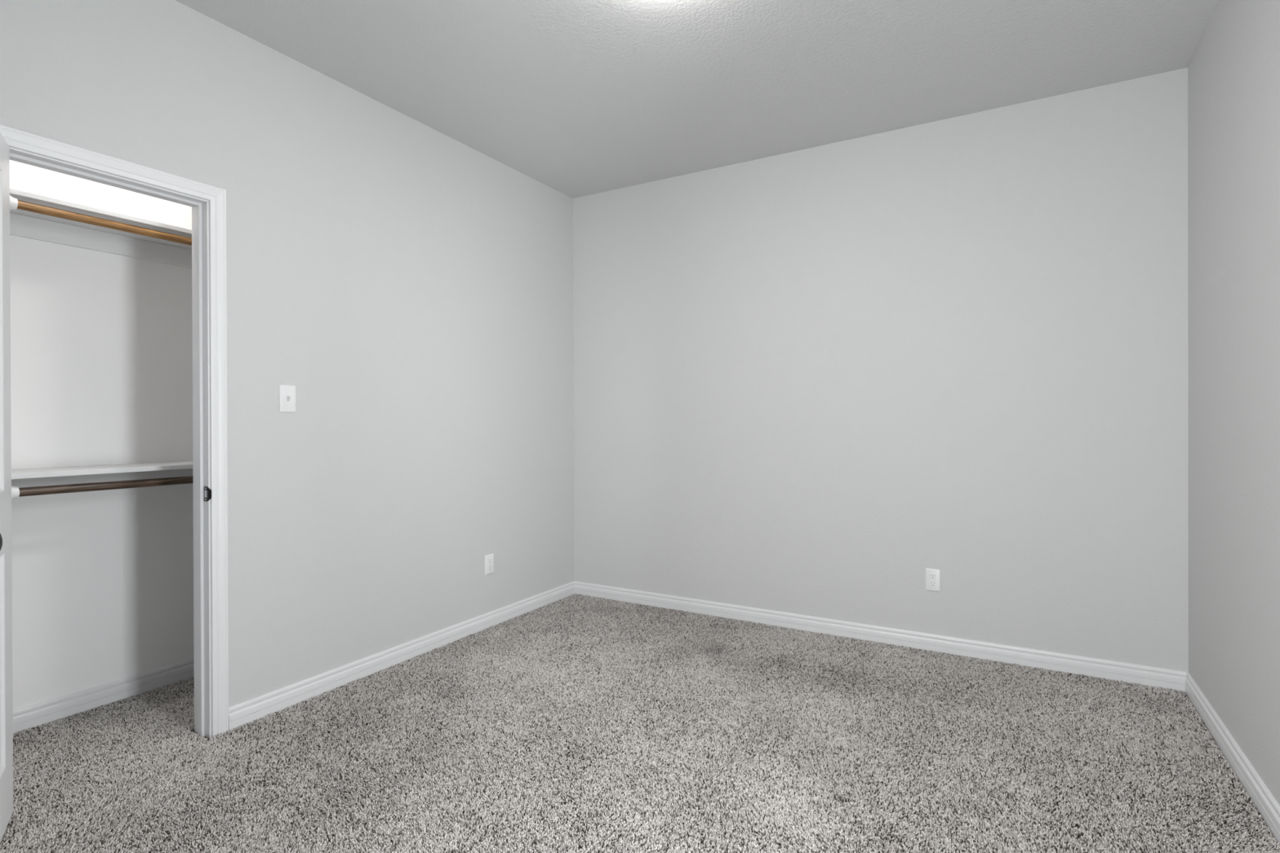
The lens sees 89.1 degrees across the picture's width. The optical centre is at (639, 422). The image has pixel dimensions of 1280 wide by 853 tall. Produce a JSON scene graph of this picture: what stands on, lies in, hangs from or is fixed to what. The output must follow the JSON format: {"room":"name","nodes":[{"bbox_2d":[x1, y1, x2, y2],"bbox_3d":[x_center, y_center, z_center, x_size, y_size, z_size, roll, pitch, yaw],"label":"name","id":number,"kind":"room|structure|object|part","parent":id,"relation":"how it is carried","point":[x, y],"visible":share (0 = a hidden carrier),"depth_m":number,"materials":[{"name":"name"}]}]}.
{"room":"empty bedroom","nodes":[
{"label":"empty bedroom","id":0,"kind":"room"},
{"bbox_2d":[9,160,194,710],"bbox_3d":[-2.478,-0.148,2.554,0.114,2.793,2.564,0,0,30],"label":"wall","id":1,"kind":"structure","parent":0,"point":[101,343],"depth_m":2.76,"materials":[{"name":"white paint"}]},
{"bbox_2d":[9,187,191,268],"bbox_3d":[-2.038,-0.777,2.902,0.300,0.102,1.287,0,0,30],"label":"closet shelf","id":2,"kind":"object","parent":1,"relation":"attached to","point":[24,224],"visible":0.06,"depth_m":2.67,"materials":[{"name":"white paint"}]},
{"bbox_2d":[9,195,17,209],"bbox_3d":[-2.231,-0.777,2.306,0.060,0.060,0.028,0,0,30],"label":"socket","id":3,"kind":"object","parent":2,"relation":"attached to","point":[13,201],"visible":0.55,"depth_m":2.30,"materials":[{"name":"white plastic"}]},
{"bbox_2d":[17,200,191,245],"bbox_3d":[-1.924,-0.780,2.836,0.032,0.032,1.248,0,0,30],"label":"closet rod","id":4,"kind":"object","parent":2,"relation":"attached to","point":[22,205],"visible":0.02,"depth_m":2.52,"materials":[{"name":"brown wood"}]},
{"bbox_2d":[11,460,192,488],"bbox_3d":[-2.035,0.232,2.904,0.300,0.102,1.287,0,0,30],"label":"closet shelf","id":5,"kind":"object","parent":1,"relation":"attached to","point":[42,477],"visible":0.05,"depth_m":2.64,"materials":[{"name":"white paint"}]},
{"bbox_2d":[11,486,19,499],"bbox_3d":[-2.227,0.251,2.308,0.060,0.060,0.028,0,0,30],"label":"socket","id":6,"kind":"object","parent":5,"relation":"attached to","point":[15,490],"visible":0.48,"depth_m":2.30,"materials":[{"name":"white plastic"}]},
{"bbox_2d":[18,475,192,497],"bbox_3d":[-1.921,0.248,2.838,0.032,0.032,1.248,0,0,30],"label":"closet rod","id":7,"kind":"object","parent":5,"relation":"attached to","point":[70,488],"visible":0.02,"depth_m":2.52,"materials":[{"name":"brown wood"}]},
{"bbox_2d":[13,657,194,733],"bbox_3d":[-2.156,1.162,2.979,0.014,0.093,1.288,0,0,30],"label":"baseboard","id":8,"kind":"structure","parent":1,"relation":"attached to","point":[46,712],"depth_m":2.75,"materials":[{"name":"white wood"}]},
{"bbox_2d":[0,0,573,706],"bbox_3d":[-1.509,-0.152,2.831,0.114,2.793,4.214,0,0,30],"label":"wall","id":9,"kind":"structure","parent":0,"point":[412,286],"depth_m":2.98,"materials":[{"name":"grey paint"}]},
{"bbox_2d":[0,132,13,842],"bbox_3d":[-1.754,0.175,1.728,0.160,2.020,0.615,0,0,-36],"label":"door","id":10,"kind":"structure","parent":9,"relation":"in","point":[6,563],"depth_m":1.91,"materials":[{"name":"white wood"}]},
{"bbox_3d":[-1.569,0.290,1.555,0.062,0.063,0.063,0,0,-36],"label":"knob","id":11,"kind":"part","parent":10,"relation":"part of","materials":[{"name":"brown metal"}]},
{"bbox_2d":[0,124,228,738],"bbox_3d":[-1.840,0.154,2.241,0.130,2.111,0.735,0,0,30],"label":"door frame","id":12,"kind":"structure","parent":9,"relation":"attached to","point":[15,138],"depth_m":2.49,"materials":[{"name":"white wood"}]},
{"bbox_3d":[-1.653,0.274,2.485,0.043,0.057,0.004,0,0,24],"label":"strike plate","id":13,"kind":"part","parent":12,"relation":"part of","materials":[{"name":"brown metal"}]},
{"bbox_2d":[279,385,295,412],"bbox_3d":[-1.482,-0.099,2.744,0.019,0.114,0.070,0,0,30],"label":"light switch","id":14,"kind":"object","parent":9,"relation":"attached to","point":[286,393],"visible":1,"depth_m":2.74,"materials":[{"name":"white plastic"}]},
{"bbox_2d":[228,581,574,731],"bbox_3d":[-1.028,1.157,3.531,0.014,0.093,2.302,0,0,30],"label":"baseboard","id":15,"kind":"structure","parent":9,"relation":"attached to","point":[248,711],"depth_m":3.12,"materials":[{"name":"white wood"}]},
{"bbox_2d":[484,553,493,575],"bbox_3d":[-0.878,0.829,3.799,0.007,0.114,0.070,0,0,30],"label":"wall outlet","id":16,"kind":"object","parent":9,"relation":"attached to","point":[489,559],"visible":1,"depth_m":3.79,"materials":[{"name":"white plastic"}]},
{"bbox_2d":[488,558,492,570],"bbox_3d":[-0.876,0.829,3.797,0.002,0.067,0.033,0,0,30],"label":"receptacle","id":17,"kind":"object","parent":16,"relation":"attached to","point":[490,560],"depth_m":3.80,"materials":[{"name":"white plastic"}]},
{"bbox_2d":[11,628,1266,852],"bbox_3d":[-0.324,1.229,2.143,4.250,0.048,4.228,0,0,30],"label":"floor","id":18,"kind":"structure","parent":0,"point":[192,731],"depth_m":2.01,"materials":[{"name":"grey carpet"}]},
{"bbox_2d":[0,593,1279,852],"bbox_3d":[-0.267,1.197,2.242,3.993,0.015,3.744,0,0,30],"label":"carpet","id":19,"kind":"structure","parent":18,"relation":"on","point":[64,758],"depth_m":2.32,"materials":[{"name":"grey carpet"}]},
{"bbox_2d":[175,0,1220,198],"bbox_3d":[-0.333,-1.600,2.136,4.250,0.100,4.228,0,0,30],"label":"ceiling","id":20,"kind":"structure","parent":0,"point":[578,98],"depth_m":2.81,"materials":[{"name":"grey paint"}]},
{"bbox_2d":[573,67,1188,671],"bbox_3d":[1.004,-0.162,3.745,3.322,2.793,0.114,0,0,30],"label":"wall","id":21,"kind":"structure","parent":0,"point":[815,381],"depth_m":3.42,"materials":[{"name":"grey paint"}]},
{"bbox_2d":[574,581,1187,692],"bbox_3d":[0.977,1.150,3.693,3.322,0.093,0.014,0,0,30],"label":"baseboard","id":22,"kind":"structure","parent":21,"relation":"attached to","point":[1144,675],"depth_m":3.42,"materials":[{"name":"white wood"}]},
{"bbox_2d":[925,568,940,591],"bbox_3d":[1.522,0.820,3.380,0.070,0.114,0.007,0,0,30],"label":"wall outlet","id":23,"kind":"object","parent":21,"relation":"attached to","point":[932,576],"visible":1,"depth_m":3.38,"materials":[{"name":"white plastic"}]},
{"bbox_2d":[929,573,936,586],"bbox_3d":[1.522,0.820,3.378,0.033,0.067,0.002,0,0,30],"label":"receptacle","id":24,"kind":"object","parent":23,"relation":"attached to","point":[932,575],"depth_m":3.38,"materials":[{"name":"white plastic"}]},
{"bbox_2d":[1187,0,1279,805],"bbox_3d":[1.466,-0.156,1.111,0.114,2.793,4.214,0,0,30],"label":"wall","id":25,"kind":"structure","parent":0,"point":[1233,72],"depth_m":2.23,"materials":[{"name":"grey paint"}]},
{"bbox_2d":[1185,671,1279,845],"bbox_3d":[1.411,1.156,1.140,0.014,0.093,4.000,0,0,30],"label":"baseboard","id":26,"kind":"structure","parent":25,"relation":"attached to","point":[1263,799],"depth_m":2.20,"materials":[{"name":"white wood"}]}
]}

